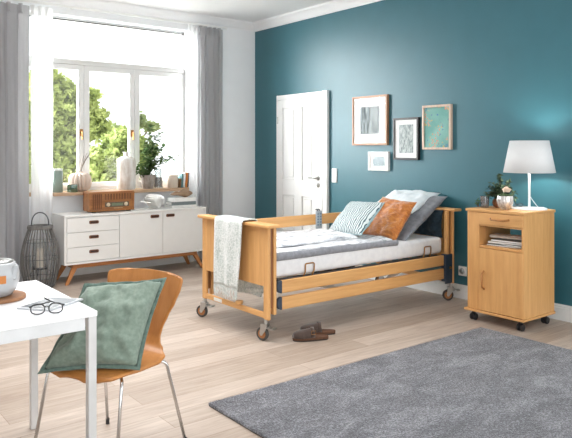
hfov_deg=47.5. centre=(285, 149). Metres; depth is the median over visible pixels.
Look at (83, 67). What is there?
window
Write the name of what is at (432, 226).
cushion
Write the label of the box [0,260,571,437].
floor
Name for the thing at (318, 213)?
bed remote control
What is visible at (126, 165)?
bottle vase
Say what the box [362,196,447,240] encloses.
bed pillow
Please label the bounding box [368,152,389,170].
framed picture
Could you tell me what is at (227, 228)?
throw blanket
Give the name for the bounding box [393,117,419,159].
framed picture
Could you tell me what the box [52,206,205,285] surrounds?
sideboard
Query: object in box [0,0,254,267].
wall
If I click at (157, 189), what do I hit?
windowsill
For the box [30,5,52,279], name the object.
sheer curtain
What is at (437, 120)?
framed picture
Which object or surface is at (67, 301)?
magazine
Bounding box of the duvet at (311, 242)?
[276,228,398,260]
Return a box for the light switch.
[332,168,336,182]
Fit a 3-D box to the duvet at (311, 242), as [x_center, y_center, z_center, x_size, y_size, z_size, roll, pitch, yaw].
[0.206,0.776,5.567,1.330,0.113,0.815,0,0,-38]
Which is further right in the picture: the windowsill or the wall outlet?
the wall outlet
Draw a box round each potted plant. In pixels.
[136,123,177,188]
[483,173,518,207]
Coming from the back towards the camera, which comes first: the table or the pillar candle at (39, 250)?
the pillar candle at (39, 250)
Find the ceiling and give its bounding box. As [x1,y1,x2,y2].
[107,0,332,21]
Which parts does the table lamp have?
stem, lamp shade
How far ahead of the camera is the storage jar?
7.08 m
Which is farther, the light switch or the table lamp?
the light switch
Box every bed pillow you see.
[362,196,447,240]
[378,190,439,213]
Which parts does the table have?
leg, leg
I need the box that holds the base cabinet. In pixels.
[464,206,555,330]
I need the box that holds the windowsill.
[29,187,188,196]
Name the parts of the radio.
dial panel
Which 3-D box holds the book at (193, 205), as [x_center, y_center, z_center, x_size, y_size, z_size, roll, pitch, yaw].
[-1.250,0.662,7.696,0.330,0.030,0.171,0,0,-41]
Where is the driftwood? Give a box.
[170,189,191,196]
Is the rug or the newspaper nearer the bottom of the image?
the rug
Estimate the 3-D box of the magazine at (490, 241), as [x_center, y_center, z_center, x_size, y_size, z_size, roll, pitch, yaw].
[1.836,0.744,5.273,0.300,0.012,0.270,0,0,40]
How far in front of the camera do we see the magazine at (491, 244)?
5.20 m
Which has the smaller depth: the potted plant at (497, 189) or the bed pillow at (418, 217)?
the potted plant at (497, 189)
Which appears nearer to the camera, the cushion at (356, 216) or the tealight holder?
the cushion at (356, 216)
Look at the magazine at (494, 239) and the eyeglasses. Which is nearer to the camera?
the eyeglasses
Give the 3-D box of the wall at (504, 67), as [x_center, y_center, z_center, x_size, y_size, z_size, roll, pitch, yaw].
[1.415,-0.150,6.600,0.200,3.100,5.700,0,0,-38]
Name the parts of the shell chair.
leg, leg, leg, leg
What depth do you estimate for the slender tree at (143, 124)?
20.79 m
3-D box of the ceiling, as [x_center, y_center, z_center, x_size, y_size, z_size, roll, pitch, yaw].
[-0.477,-1.760,3.092,7.700,0.120,9.500,0,0,-38]
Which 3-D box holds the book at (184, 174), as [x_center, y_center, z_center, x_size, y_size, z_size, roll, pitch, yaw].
[-1.288,0.370,8.048,0.038,0.182,0.130,0,0,-38]
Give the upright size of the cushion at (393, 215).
0.365 m
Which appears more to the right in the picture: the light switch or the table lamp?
the table lamp
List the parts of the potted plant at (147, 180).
pot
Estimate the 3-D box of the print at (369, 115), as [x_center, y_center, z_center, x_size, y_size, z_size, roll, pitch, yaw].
[0.907,-0.322,7.049,0.001,0.298,0.290,0,0,-38]
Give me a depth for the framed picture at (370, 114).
7.04 m
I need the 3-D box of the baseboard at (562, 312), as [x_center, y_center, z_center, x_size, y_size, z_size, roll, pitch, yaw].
[1.329,1.334,6.535,0.021,0.132,5.703,0,0,-38]
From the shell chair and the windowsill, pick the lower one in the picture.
the shell chair
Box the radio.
[83,190,134,212]
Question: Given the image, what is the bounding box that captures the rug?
[209,327,571,437]
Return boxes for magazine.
[17,297,82,310]
[487,243,521,248]
[488,240,521,245]
[491,238,521,243]
[493,243,521,247]
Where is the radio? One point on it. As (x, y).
(109, 200)
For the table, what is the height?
0.740 m
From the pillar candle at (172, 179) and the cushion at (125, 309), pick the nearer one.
the cushion at (125, 309)
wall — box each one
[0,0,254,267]
[255,0,571,305]
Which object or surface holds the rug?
on the floor
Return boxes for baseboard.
[29,251,199,279]
[359,265,571,322]
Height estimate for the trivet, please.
0.016 m
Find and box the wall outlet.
[458,266,466,275]
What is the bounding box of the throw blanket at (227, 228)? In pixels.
[213,215,263,300]
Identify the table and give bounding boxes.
[0,280,96,437]
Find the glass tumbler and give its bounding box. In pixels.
[154,177,161,186]
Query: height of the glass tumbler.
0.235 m
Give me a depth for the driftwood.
7.69 m
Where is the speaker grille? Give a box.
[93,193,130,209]
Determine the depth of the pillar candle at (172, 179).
7.92 m
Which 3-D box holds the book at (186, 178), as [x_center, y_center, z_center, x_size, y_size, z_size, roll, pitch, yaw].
[-1.263,0.371,8.068,0.043,0.182,0.130,0,0,-38]
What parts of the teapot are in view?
lid, spout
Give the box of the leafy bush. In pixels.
[67,125,155,189]
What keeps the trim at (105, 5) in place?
attached to the wall at (238, 91)
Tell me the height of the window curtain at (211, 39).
2.943 m
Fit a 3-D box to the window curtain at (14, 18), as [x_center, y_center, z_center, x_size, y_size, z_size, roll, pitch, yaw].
[-3.094,-0.073,6.583,0.974,2.923,0.076,0,0,-38]
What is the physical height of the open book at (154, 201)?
0.164 m
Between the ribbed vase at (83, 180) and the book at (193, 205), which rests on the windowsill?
the ribbed vase at (83, 180)
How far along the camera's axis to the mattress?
5.42 m
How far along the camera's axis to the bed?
5.29 m
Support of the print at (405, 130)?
attached to the framed picture at (406, 131)
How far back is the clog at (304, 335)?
4.75 m
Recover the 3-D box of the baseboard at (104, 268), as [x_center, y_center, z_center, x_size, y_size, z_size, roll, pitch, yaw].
[-3.251,1.334,6.562,7.200,0.132,0.021,0,0,-38]
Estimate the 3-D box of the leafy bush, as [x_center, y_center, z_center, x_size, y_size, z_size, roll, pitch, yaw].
[-3.627,0.732,13.411,1.952,2.556,1.206,0,0,-38]
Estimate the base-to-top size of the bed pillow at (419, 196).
0.210 m
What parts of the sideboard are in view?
leg, leg, drawer, drawer, drawer, leg rail, door, door, leg, leg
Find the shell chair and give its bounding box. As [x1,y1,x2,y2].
[34,268,186,437]
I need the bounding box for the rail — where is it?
[14,0,227,28]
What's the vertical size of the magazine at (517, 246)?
0.010 m
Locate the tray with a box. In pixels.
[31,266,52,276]
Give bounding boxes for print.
[360,106,378,133]
[373,156,384,165]
[399,124,412,152]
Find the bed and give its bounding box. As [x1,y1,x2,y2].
[196,207,461,340]
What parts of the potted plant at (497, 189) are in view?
pot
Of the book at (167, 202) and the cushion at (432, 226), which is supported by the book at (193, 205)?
the book at (167, 202)
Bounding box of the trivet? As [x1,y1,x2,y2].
[0,290,25,303]
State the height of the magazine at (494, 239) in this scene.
0.014 m
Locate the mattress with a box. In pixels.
[276,234,440,277]
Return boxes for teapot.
[0,254,19,297]
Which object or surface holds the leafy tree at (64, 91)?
on the ground
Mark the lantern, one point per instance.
(34, 227)
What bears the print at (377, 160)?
attached to the framed picture at (377, 161)
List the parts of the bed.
post, footboard, rail, bar knob, post, rail, scissor frame, mattress frame, rail, rail, headboard, rail, post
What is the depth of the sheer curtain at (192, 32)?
8.08 m
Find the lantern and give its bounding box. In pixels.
[20,212,59,286]
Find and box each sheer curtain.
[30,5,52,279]
[188,24,196,261]
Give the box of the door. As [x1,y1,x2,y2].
[276,90,328,231]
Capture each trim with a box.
[32,0,254,31]
[253,0,381,31]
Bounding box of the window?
[29,13,184,191]
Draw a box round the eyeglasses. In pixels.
[29,297,64,314]
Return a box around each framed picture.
[352,94,388,144]
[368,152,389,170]
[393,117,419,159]
[422,104,452,149]
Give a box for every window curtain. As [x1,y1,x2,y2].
[0,1,29,281]
[199,26,222,259]
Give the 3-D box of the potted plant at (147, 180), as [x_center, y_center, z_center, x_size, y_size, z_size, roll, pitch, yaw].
[-1.548,0.067,7.845,0.576,0.793,0.272,0,0,-38]
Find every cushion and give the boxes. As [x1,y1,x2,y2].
[38,277,166,373]
[329,201,383,235]
[362,197,416,239]
[413,210,442,237]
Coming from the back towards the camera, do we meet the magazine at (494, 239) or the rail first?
the rail
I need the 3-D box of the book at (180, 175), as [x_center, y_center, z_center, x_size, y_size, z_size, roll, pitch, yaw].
[-1.312,0.375,8.030,0.027,0.172,0.130,0,0,-38]
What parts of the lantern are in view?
handle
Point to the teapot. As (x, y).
(9, 269)
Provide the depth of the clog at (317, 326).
4.91 m
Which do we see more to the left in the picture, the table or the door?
the table
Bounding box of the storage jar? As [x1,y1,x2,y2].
[53,169,62,192]
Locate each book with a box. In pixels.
[140,194,168,209]
[165,204,195,207]
[166,201,195,205]
[167,197,195,201]
[177,173,182,186]
[179,172,185,186]
[182,172,187,186]
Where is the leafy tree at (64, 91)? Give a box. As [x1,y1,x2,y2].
[29,69,113,183]
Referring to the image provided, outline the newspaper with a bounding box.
[489,233,521,240]
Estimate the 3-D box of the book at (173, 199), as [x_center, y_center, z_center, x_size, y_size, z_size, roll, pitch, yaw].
[-1.241,0.584,7.704,0.300,0.042,0.161,0,0,-40]
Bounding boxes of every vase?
[68,150,91,190]
[117,152,135,189]
[496,186,513,209]
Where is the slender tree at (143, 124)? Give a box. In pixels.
[112,111,161,155]
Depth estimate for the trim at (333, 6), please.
7.79 m
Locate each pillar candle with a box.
[36,248,44,267]
[168,175,177,187]
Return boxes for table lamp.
[503,140,555,210]
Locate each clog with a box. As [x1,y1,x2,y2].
[292,327,328,341]
[300,322,334,334]
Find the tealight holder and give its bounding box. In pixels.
[67,184,77,191]

